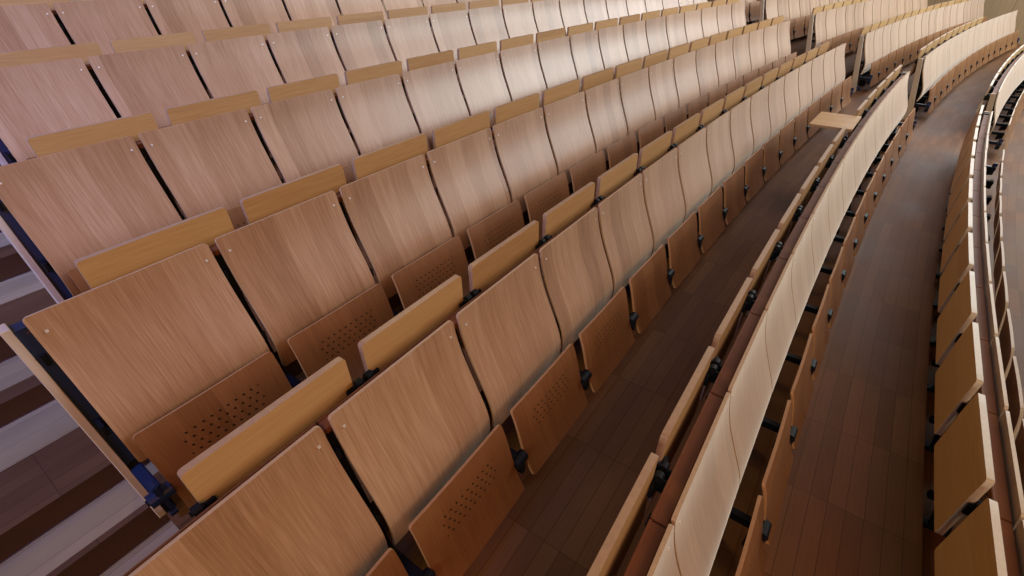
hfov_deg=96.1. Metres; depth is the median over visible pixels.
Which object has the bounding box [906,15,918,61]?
seat
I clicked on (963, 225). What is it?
desk
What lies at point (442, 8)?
desk
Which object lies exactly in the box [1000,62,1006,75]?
desk
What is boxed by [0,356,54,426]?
stair step
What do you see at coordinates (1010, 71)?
seat
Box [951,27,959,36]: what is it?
desk
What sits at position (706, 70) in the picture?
seat
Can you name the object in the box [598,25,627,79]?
seat
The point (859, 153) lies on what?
seat
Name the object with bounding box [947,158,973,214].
desk
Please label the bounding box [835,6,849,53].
seat
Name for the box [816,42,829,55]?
desk
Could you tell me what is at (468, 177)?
seat
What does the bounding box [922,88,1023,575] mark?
floor
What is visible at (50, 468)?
stair step
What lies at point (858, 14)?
seat
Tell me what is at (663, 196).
seat
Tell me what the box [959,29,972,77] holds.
seat
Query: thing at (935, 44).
desk
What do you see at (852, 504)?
floor
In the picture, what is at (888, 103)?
seat
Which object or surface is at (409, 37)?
seat
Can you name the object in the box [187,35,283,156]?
seat
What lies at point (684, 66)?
seat
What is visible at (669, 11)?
desk
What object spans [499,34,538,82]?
desk
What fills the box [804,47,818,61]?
desk
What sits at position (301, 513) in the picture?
seat
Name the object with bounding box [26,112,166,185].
desk
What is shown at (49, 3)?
desk
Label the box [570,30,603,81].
seat
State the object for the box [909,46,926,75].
desk
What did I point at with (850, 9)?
seat
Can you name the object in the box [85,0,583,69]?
rail
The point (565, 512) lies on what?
floor
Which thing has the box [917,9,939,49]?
seat
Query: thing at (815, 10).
desk
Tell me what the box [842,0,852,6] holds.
desk
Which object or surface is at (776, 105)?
seat
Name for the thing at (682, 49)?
desk
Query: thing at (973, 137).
desk
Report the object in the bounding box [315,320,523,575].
seat
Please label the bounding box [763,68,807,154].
seat
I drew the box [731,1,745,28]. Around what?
seat
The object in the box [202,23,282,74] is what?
desk
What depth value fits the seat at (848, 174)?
3.60 m
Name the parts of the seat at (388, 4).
backrest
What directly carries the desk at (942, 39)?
attached to the rail at (954, 36)
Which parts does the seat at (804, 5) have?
backrest, seat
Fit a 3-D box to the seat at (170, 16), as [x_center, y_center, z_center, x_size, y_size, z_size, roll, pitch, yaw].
[-2.480,-1.889,3.742,0.382,0.830,0.574,22,41,30]
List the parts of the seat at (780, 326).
pivot arm, backrest, seat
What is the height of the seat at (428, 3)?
0.830 m
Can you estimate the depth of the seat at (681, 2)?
7.99 m
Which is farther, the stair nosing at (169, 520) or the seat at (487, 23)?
the seat at (487, 23)
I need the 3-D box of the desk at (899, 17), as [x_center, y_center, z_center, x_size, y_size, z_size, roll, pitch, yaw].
[7.274,-4.948,8.671,0.536,0.353,0.074,-29,43,-33]
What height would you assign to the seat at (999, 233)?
0.830 m
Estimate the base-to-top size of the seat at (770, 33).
0.830 m
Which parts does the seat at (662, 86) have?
backrest, seat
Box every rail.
[26,93,584,333]
[51,0,221,14]
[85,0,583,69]
[122,84,769,575]
[135,19,665,148]
[623,74,903,575]
[922,36,954,60]
[970,114,1019,575]
[992,52,1023,94]
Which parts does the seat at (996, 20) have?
backrest, seat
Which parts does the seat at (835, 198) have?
pivot arm, backrest, seat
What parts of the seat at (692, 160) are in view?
backrest, pivot arm, seat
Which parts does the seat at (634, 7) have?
backrest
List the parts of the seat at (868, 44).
pivot arm, backrest, seat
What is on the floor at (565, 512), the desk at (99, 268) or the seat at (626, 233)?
the seat at (626, 233)
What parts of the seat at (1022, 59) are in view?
backrest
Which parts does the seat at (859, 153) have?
pivot arm, backrest, seat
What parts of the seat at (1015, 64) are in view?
pivot arm, backrest, seat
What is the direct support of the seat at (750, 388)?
on the floor at (852, 504)
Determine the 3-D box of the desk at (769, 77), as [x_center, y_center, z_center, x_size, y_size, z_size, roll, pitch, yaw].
[2.680,-2.071,4.803,0.074,0.353,0.536,25,43,33]
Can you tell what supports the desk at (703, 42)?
attached to the rail at (213, 247)
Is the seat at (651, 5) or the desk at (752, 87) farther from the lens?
the seat at (651, 5)
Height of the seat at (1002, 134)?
0.830 m
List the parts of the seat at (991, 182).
pivot arm, backrest, seat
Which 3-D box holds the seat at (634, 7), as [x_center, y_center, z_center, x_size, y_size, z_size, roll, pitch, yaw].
[1.946,-4.097,7.093,0.381,0.830,0.574,26,44,34]
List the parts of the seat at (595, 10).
backrest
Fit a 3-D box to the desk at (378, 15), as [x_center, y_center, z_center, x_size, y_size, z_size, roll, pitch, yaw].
[-1.290,-2.225,4.071,0.074,0.353,0.536,22,42,31]
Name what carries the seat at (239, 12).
on the floor
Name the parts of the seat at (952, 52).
backrest, seat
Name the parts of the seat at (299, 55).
backrest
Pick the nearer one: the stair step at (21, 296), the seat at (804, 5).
the stair step at (21, 296)
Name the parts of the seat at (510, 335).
backrest, pivot arm, seat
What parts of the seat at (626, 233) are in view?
backrest, pivot arm, seat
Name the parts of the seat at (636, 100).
backrest, seat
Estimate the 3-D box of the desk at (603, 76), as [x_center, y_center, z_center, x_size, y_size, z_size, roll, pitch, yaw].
[0.722,-1.589,3.799,0.074,0.353,0.536,23,42,31]
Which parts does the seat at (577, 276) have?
backrest, pivot arm, seat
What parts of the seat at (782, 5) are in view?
backrest, seat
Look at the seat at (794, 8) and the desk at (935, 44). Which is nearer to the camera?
the desk at (935, 44)
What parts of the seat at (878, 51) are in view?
backrest, seat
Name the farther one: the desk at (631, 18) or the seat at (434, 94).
the desk at (631, 18)
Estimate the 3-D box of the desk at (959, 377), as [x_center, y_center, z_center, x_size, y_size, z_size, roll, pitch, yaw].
[2.103,0.426,2.142,0.074,0.353,0.536,22,42,31]
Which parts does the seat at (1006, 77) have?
pivot arm, backrest, seat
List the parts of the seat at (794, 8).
backrest, seat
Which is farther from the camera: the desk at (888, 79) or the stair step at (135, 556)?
the desk at (888, 79)
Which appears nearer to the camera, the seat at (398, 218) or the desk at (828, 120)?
the seat at (398, 218)
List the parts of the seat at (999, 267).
backrest, seat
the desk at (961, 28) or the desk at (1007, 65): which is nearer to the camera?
the desk at (1007, 65)
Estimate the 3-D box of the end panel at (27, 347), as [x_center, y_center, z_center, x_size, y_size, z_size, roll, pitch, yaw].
[-1.299,0.480,1.484,0.362,0.808,0.076,20,41,29]
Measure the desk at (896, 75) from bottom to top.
0.353 m
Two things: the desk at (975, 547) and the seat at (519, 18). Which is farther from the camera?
the seat at (519, 18)
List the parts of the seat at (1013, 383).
pivot arm, backrest, seat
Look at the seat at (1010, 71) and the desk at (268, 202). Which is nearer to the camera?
the desk at (268, 202)
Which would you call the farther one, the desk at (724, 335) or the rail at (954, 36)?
the rail at (954, 36)
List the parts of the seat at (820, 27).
backrest, seat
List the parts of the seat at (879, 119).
pivot arm, backrest, seat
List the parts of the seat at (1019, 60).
backrest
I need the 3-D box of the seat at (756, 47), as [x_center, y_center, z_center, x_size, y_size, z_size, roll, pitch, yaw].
[3.279,-2.960,6.141,0.381,0.830,0.574,26,44,34]
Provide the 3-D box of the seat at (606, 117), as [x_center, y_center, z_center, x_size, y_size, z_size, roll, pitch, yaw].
[0.811,-1.212,3.772,0.382,0.830,0.574,23,42,31]
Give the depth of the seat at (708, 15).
6.84 m
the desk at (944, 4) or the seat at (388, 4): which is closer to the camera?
the seat at (388, 4)
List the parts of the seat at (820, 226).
pivot arm, backrest, seat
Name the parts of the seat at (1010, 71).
pivot arm, backrest, seat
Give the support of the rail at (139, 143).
on the seat at (206, 164)
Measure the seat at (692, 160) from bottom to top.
0.830 m
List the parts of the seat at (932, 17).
backrest, seat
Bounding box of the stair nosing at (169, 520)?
[97,519,170,575]
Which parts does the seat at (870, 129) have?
pivot arm, backrest, seat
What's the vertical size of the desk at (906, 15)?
0.353 m
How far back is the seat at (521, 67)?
4.16 m
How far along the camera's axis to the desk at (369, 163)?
2.32 m
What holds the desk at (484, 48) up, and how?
attached to the rail at (139, 143)
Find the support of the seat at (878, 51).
on the floor at (565, 512)
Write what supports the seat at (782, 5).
on the floor at (798, 45)
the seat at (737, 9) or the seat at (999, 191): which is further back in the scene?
the seat at (737, 9)
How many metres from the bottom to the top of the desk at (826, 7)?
0.353 m
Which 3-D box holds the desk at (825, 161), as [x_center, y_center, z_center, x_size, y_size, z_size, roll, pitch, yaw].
[2.249,-0.804,3.345,0.074,0.353,0.536,23,42,32]
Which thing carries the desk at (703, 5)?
attached to the rail at (139, 143)
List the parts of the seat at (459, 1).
backrest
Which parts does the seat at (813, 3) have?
backrest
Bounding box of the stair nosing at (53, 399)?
[0,399,55,428]
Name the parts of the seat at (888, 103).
pivot arm, backrest, seat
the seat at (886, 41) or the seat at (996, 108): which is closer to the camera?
the seat at (996, 108)
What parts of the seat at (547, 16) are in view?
backrest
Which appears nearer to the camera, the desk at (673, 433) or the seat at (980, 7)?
the desk at (673, 433)
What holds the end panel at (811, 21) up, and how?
on the floor at (182, 517)
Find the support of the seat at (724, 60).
on the floor at (182, 517)
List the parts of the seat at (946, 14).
backrest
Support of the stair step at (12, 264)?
on the floor at (757, 21)
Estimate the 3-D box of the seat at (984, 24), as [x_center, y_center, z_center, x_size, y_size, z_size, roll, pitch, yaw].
[9.630,-4.972,9.429,0.584,0.830,0.382,-27,42,-31]
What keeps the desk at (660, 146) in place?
attached to the rail at (323, 421)
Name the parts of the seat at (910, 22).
backrest, seat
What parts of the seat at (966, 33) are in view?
backrest, seat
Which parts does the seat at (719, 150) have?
backrest, pivot arm, seat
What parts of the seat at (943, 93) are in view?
backrest, seat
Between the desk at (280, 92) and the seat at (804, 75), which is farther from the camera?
the seat at (804, 75)
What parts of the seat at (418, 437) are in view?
backrest, pivot arm, seat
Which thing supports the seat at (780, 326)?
on the floor at (852, 504)
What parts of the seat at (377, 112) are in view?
backrest, seat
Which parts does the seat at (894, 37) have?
backrest, seat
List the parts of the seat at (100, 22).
backrest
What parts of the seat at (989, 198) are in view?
backrest, pivot arm, seat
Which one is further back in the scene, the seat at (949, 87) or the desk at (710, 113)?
the seat at (949, 87)
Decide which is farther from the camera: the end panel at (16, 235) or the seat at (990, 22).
the seat at (990, 22)
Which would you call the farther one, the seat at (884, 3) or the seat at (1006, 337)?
the seat at (884, 3)
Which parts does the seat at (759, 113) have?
pivot arm, backrest, seat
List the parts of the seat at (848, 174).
pivot arm, backrest, seat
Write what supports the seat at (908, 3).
on the floor at (182, 517)
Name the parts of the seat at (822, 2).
backrest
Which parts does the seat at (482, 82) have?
backrest, seat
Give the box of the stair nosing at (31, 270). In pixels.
[0,270,31,282]
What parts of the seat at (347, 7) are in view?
backrest, seat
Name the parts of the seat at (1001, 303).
backrest, seat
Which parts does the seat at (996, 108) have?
pivot arm, backrest, seat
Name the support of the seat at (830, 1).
on the floor at (798, 45)
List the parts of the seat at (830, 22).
backrest, seat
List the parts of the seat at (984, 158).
backrest, seat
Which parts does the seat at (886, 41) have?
backrest, seat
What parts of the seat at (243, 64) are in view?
backrest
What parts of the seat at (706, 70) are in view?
backrest, seat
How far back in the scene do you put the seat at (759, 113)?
4.39 m
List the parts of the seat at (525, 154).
backrest, seat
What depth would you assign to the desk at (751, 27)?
6.03 m
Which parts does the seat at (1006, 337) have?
pivot arm, backrest, seat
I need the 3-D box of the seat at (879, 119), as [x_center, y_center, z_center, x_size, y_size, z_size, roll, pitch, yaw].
[3.733,-1.431,4.681,0.382,0.830,0.584,25,43,33]
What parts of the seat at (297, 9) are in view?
backrest, seat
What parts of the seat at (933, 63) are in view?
pivot arm, backrest, seat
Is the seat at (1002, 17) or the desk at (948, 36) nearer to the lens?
the desk at (948, 36)
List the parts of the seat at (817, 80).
backrest, seat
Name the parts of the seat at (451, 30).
backrest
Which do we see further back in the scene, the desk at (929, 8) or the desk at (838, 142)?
the desk at (929, 8)
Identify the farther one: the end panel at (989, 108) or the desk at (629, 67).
the end panel at (989, 108)
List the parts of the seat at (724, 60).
backrest, seat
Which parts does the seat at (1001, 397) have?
pivot arm, backrest, seat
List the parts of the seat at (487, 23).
backrest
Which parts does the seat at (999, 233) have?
backrest, seat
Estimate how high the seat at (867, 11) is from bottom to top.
0.830 m
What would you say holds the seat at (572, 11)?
on the floor at (757, 21)
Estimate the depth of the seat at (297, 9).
4.36 m
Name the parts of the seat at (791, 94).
pivot arm, backrest, seat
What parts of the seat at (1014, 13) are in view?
backrest, seat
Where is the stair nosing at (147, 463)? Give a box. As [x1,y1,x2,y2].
[0,461,150,563]
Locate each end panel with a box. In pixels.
[0,139,15,165]
[0,199,72,302]
[0,321,178,517]
[759,0,764,21]
[805,15,814,52]
[851,35,872,91]
[889,72,916,139]
[902,58,931,119]
[980,111,997,174]
[985,93,1003,149]
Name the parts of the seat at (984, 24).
backrest, seat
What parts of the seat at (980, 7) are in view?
backrest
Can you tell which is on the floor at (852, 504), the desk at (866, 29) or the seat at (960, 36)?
the seat at (960, 36)
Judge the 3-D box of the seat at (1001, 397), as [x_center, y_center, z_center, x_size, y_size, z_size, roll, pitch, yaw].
[2.287,0.757,2.177,0.436,0.830,0.583,22,42,31]
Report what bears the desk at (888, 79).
attached to the rail at (640, 563)
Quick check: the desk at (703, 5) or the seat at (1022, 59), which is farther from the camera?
the seat at (1022, 59)
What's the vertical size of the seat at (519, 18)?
0.830 m
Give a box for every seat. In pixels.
[0,3,70,52]
[0,58,116,161]
[0,136,181,296]
[22,243,291,511]
[53,0,157,115]
[87,45,209,128]
[128,426,408,575]
[139,109,281,229]
[145,0,229,98]
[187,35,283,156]
[211,191,393,388]
[219,0,289,83]
[251,89,358,183]
[266,27,350,132]
[282,0,346,70]
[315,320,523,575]
[331,20,413,113]
[335,0,396,60]
[335,74,435,187]
[339,155,469,316]
[381,0,439,51]
[384,15,437,71]
[402,61,468,149]
[422,0,456,18]
[427,128,524,264]
[429,10,475,97]
[455,51,510,146]
[455,253,587,473]
[457,0,479,44]
[468,6,507,85]
[493,107,569,239]
[500,43,545,107]
[502,2,542,74]
[532,0,573,63]
[537,36,580,91]
[539,207,634,392]
[544,91,606,199]
[559,0,586,35]
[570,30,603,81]
[584,0,607,57]
[585,78,637,169]
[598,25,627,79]
[598,174,670,332]
[606,0,627,24]
[619,67,663,156]
[623,20,649,68]
[625,148,700,290]
[626,0,647,53]
[645,0,662,15]
[645,16,668,59]
[645,392,766,575]
[647,523,679,575]
[648,58,686,137]
[662,0,678,12]
[666,12,688,51]
[666,127,724,257]
[673,51,706,117]
[678,0,693,7]
[684,9,702,45]
[687,44,725,118]
[693,0,707,9]
[696,111,745,230]
[701,6,718,37]
[706,310,792,544]
[707,38,741,106]
[717,4,732,32]
[722,97,763,207]
[726,33,757,94]
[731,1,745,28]
[739,0,748,21]
[742,28,771,85]
[744,86,779,184]
[745,0,759,20]
[746,254,813,448]
[763,24,784,69]
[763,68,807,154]
[763,76,793,164]
[764,0,777,18]
[775,213,829,379]
[777,0,793,39]
[777,20,796,62]
[779,60,819,142]
[789,0,803,37]
[792,0,813,39]
[797,182,843,328]
[802,0,819,36]
[807,54,830,117]
[810,158,855,293]
[811,11,830,50]
[813,0,828,33]
[819,43,851,109]
[823,48,841,112]
[824,138,866,261]
[825,8,840,49]
[829,0,838,3]
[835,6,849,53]
[836,122,875,234]
[845,4,858,51]
[847,109,884,210]
[854,2,864,34]
[857,27,887,85]
[857,97,892,189]
[858,30,879,86]
[863,0,872,26]
[864,87,900,177]
[868,24,895,76]
[872,0,880,23]
[872,79,907,163]
[880,71,914,151]
[881,0,888,20]
[889,0,896,17]
[890,21,903,69]
[897,0,904,14]
[898,18,910,66]
[905,0,911,12]
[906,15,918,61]
[908,52,936,114]
[912,0,919,10]
[913,13,925,54]
[913,47,942,111]
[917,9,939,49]
[918,11,932,45]
[920,0,926,7]
[920,43,948,103]
[923,337,1023,537]
[925,284,1023,452]
[926,39,954,96]
[927,243,1014,392]
[930,212,1008,345]
[932,5,953,39]
[933,187,1004,308]
[935,7,946,35]
[936,166,1002,277]
[939,149,1001,251]
[942,135,1001,229]
[946,35,960,87]
[946,122,1002,210]
[949,3,960,28]
[949,111,1004,194]
[953,32,966,82]
[956,2,966,25]
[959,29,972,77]
[963,0,972,22]
[966,26,978,72]
[970,0,978,20]
[972,23,984,68]
[976,0,986,22]
[978,21,989,64]
[980,72,1017,131]
[980,410,1023,529]
[984,78,1014,140]
[985,18,995,60]
[986,85,1011,150]
[990,66,1021,126]
[991,16,1001,57]
[997,14,1007,54]
[999,57,1023,114]
[1002,61,1023,116]
[1003,12,1013,51]
[1003,54,1023,107]
[1007,61,1023,100]
[1008,10,1019,48]
[1014,520,1023,575]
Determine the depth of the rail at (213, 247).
1.73 m
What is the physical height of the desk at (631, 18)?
0.353 m
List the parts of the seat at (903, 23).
backrest, seat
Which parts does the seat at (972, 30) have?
backrest, seat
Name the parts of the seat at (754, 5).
backrest, seat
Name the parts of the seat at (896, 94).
pivot arm, backrest, seat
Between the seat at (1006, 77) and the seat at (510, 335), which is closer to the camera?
the seat at (510, 335)
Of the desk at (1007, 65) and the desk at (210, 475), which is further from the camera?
the desk at (1007, 65)
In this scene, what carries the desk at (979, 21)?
attached to the rail at (954, 36)
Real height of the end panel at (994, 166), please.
0.808 m
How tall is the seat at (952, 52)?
0.830 m
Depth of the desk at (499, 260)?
1.97 m
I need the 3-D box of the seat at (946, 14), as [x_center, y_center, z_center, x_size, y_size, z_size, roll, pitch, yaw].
[9.778,-5.870,10.373,0.574,0.830,0.382,-27,42,-31]
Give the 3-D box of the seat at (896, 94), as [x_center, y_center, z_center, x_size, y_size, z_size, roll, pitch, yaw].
[4.456,-1.923,5.346,0.382,0.830,0.584,26,44,34]
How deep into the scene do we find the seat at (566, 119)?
3.36 m
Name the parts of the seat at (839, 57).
backrest, seat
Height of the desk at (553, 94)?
0.353 m
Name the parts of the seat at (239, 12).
backrest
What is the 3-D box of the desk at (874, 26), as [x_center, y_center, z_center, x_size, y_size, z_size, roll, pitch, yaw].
[6.099,-4.272,7.767,0.536,0.353,0.074,-31,44,-34]
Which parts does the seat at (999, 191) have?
backrest, seat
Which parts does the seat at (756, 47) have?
backrest, seat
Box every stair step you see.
[0,233,30,281]
[0,271,58,361]
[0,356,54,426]
[0,400,149,561]
[0,462,169,575]
[100,521,178,575]
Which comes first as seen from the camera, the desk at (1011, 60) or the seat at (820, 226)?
the seat at (820, 226)
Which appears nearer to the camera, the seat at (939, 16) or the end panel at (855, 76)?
the end panel at (855, 76)
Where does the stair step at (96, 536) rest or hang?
on the floor at (182, 517)
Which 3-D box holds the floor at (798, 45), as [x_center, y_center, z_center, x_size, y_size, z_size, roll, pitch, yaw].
[4.689,-3.716,7.928,1.727,0.450,19.366,28,45,36]
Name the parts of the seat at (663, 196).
backrest, pivot arm, seat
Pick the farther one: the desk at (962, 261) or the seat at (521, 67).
the seat at (521, 67)
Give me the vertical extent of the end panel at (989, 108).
0.808 m
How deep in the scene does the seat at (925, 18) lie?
9.45 m
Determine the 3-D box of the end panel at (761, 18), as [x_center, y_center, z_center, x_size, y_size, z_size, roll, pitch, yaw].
[4.569,-4.725,8.279,0.362,0.808,0.076,28,45,36]
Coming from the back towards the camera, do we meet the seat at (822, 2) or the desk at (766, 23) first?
the seat at (822, 2)
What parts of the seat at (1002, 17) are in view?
backrest, seat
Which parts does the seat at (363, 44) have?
backrest, seat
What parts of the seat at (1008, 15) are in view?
backrest, seat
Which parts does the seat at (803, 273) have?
pivot arm, backrest, seat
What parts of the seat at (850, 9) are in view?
backrest, seat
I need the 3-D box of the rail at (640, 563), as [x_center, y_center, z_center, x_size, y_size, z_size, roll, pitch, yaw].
[2.436,-0.891,3.349,0.180,0.026,7.699,23,42,32]
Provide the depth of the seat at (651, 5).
7.35 m
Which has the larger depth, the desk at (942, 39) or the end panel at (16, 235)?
the desk at (942, 39)
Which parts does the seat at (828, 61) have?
backrest, seat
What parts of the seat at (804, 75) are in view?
backrest, seat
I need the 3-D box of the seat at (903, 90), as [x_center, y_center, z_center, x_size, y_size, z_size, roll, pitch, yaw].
[4.823,-2.166,5.673,0.382,0.830,0.584,26,44,34]
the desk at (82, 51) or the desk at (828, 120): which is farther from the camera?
the desk at (828, 120)
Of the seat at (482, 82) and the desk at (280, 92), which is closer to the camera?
the desk at (280, 92)
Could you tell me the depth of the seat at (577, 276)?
2.29 m
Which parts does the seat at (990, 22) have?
backrest, seat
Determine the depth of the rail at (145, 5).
3.44 m
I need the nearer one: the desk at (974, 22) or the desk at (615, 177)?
the desk at (615, 177)
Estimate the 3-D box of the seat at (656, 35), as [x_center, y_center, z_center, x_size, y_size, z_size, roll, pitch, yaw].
[1.903,-3.006,5.944,0.381,0.830,0.574,25,43,33]
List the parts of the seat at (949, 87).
backrest, seat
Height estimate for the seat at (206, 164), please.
0.830 m
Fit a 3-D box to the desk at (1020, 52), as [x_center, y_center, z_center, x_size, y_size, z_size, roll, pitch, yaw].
[9.210,-4.198,8.375,0.536,0.353,0.074,-28,43,-32]
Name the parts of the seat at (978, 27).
backrest, seat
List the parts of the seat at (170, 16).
backrest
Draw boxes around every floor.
[153,48,869,532]
[167,18,766,218]
[241,34,815,376]
[386,60,920,575]
[670,44,1023,575]
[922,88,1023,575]
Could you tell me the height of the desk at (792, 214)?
0.353 m
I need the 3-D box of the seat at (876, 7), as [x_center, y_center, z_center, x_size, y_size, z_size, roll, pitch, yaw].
[7.621,-5.563,9.631,0.574,0.830,0.382,-28,43,-32]
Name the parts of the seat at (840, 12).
backrest, seat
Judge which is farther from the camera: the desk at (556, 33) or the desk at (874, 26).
the desk at (874, 26)
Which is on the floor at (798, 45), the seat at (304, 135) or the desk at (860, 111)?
the seat at (304, 135)
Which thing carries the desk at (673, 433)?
attached to the rail at (640, 563)
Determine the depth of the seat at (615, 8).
6.69 m
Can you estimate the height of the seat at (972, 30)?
0.830 m
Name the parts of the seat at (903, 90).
pivot arm, backrest, seat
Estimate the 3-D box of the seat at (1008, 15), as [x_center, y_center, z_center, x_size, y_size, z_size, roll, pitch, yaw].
[11.318,-5.818,10.548,0.584,0.830,0.381,-26,41,-30]
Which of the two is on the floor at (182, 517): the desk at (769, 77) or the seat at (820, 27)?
the seat at (820, 27)
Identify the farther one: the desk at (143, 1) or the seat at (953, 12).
the seat at (953, 12)
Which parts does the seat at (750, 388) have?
backrest, pivot arm, seat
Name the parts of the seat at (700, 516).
backrest, seat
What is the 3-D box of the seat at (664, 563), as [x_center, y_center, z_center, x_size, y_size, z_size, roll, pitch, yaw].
[0.371,1.136,1.189,0.383,0.830,0.584,21,41,29]
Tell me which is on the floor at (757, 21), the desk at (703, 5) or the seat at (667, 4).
the seat at (667, 4)
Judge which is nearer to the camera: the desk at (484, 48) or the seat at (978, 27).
the desk at (484, 48)
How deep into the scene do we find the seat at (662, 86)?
4.40 m
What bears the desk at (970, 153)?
attached to the rail at (998, 492)
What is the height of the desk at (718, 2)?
0.353 m
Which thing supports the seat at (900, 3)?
on the floor at (182, 517)
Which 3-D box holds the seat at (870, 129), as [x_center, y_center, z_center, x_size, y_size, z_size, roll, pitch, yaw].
[3.378,-1.183,4.345,0.382,0.830,0.584,25,43,33]
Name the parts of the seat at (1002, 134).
pivot arm, backrest, seat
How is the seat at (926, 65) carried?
on the floor at (852, 504)
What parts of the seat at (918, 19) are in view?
backrest, seat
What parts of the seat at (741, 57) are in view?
backrest, seat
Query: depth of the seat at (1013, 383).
2.47 m
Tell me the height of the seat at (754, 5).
0.830 m
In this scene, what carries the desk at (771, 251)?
attached to the rail at (640, 563)
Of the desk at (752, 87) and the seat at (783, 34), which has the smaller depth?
the desk at (752, 87)
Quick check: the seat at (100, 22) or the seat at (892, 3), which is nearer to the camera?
the seat at (100, 22)
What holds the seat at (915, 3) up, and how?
on the floor at (182, 517)
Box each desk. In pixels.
[0,0,74,42]
[0,42,114,106]
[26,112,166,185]
[74,207,241,290]
[80,0,161,34]
[109,32,207,88]
[164,90,270,153]
[177,357,363,516]
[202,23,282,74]
[239,164,355,233]
[266,74,349,129]
[276,17,339,57]
[336,11,386,32]
[344,60,406,96]
[351,133,430,180]
[358,275,472,382]
[387,6,431,26]
[406,50,456,73]
[431,2,469,45]
[432,111,493,148]
[457,41,500,94]
[468,0,503,38]
[468,220,545,297]
[493,93,544,162]
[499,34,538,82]
[501,0,532,32]
[530,0,543,27]
[536,28,564,70]
[542,79,585,139]
[542,182,599,275]
[567,23,592,62]
[581,67,613,120]
[587,452,666,575]
[594,18,617,53]
[596,153,642,231]
[614,58,642,103]
[619,14,639,48]
[637,131,674,195]
[641,10,660,37]
[642,50,667,88]
[647,346,719,502]
[660,7,678,33]
[667,43,689,79]
[670,113,701,146]
[679,4,695,12]
[688,37,708,52]
[696,1,711,9]
[698,98,725,127]
[700,277,755,399]
[708,31,726,45]
[711,0,725,6]
[722,86,745,111]
[725,27,742,39]
[726,0,738,3]
[736,229,781,329]
[741,23,757,34]
[742,76,762,98]
[756,19,771,29]
[760,67,778,87]
[764,193,802,278]
[770,15,783,25]
[776,60,792,77]
[785,166,819,240]
[791,53,806,69]
[803,144,833,209]
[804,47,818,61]
[806,6,823,31]
[809,112,860,140]
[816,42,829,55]
[820,126,846,181]
[822,4,833,10]
[832,1,842,8]
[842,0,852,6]
[847,99,867,138]
[854,25,871,52]
[859,89,877,122]
[863,22,879,47]
[870,80,885,108]
[878,19,887,27]
[879,72,894,97]
[886,16,896,24]
[891,65,902,81]
[895,14,903,21]
[902,11,911,19]
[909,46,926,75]
[910,9,919,16]
[917,7,926,14]
[922,41,933,65]
[925,5,933,11]
[932,3,940,9]
[932,37,940,48]
[934,322,983,435]
[934,393,994,535]
[934,498,1007,575]
[936,271,976,364]
[938,34,946,44]
[938,232,973,312]
[940,2,947,7]
[940,202,972,272]
[943,178,972,240]
[945,30,952,40]
[947,0,954,5]
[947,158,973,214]
[950,141,975,192]
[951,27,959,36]
[954,127,978,174]
[957,24,965,33]
[958,115,980,158]
[962,105,983,144]
[963,22,971,30]
[969,19,977,27]
[975,79,994,112]
[976,17,983,24]
[982,73,998,103]
[988,67,1002,93]
[998,57,1010,80]
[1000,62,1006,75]
[1002,53,1014,74]
[1013,49,1019,59]
[1017,45,1023,54]
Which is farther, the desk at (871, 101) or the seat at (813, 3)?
the seat at (813, 3)
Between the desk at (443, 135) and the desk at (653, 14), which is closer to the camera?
the desk at (443, 135)
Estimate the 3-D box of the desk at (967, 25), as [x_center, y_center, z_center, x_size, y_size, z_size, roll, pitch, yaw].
[8.745,-4.912,8.873,0.536,0.353,0.074,-28,43,-32]
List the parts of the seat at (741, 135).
backrest, pivot arm, seat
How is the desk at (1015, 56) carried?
attached to the rail at (1006, 72)
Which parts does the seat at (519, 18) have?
backrest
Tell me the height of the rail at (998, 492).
0.026 m
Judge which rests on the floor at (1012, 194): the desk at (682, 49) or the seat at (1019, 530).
the seat at (1019, 530)
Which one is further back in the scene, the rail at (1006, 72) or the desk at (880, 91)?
the rail at (1006, 72)
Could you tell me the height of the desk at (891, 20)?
0.353 m
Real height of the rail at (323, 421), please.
0.026 m
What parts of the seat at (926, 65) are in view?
pivot arm, backrest, seat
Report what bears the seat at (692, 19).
on the floor at (798, 45)
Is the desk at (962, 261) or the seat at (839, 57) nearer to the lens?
the desk at (962, 261)
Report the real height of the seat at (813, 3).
0.830 m
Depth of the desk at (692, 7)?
6.50 m
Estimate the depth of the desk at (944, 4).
10.30 m
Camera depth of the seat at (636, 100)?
4.06 m
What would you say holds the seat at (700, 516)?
on the floor at (852, 504)
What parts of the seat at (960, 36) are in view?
backrest, seat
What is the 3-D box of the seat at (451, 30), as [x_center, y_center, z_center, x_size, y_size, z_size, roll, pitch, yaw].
[-0.534,-2.354,4.733,0.382,0.830,0.574,23,42,32]
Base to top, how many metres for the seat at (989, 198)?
0.830 m
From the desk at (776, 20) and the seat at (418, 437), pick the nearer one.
the seat at (418, 437)
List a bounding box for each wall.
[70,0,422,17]
[927,0,1023,43]
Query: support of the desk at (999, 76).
attached to the rail at (1006, 72)
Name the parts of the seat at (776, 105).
backrest, seat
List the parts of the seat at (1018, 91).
backrest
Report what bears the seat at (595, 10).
on the floor at (757, 21)

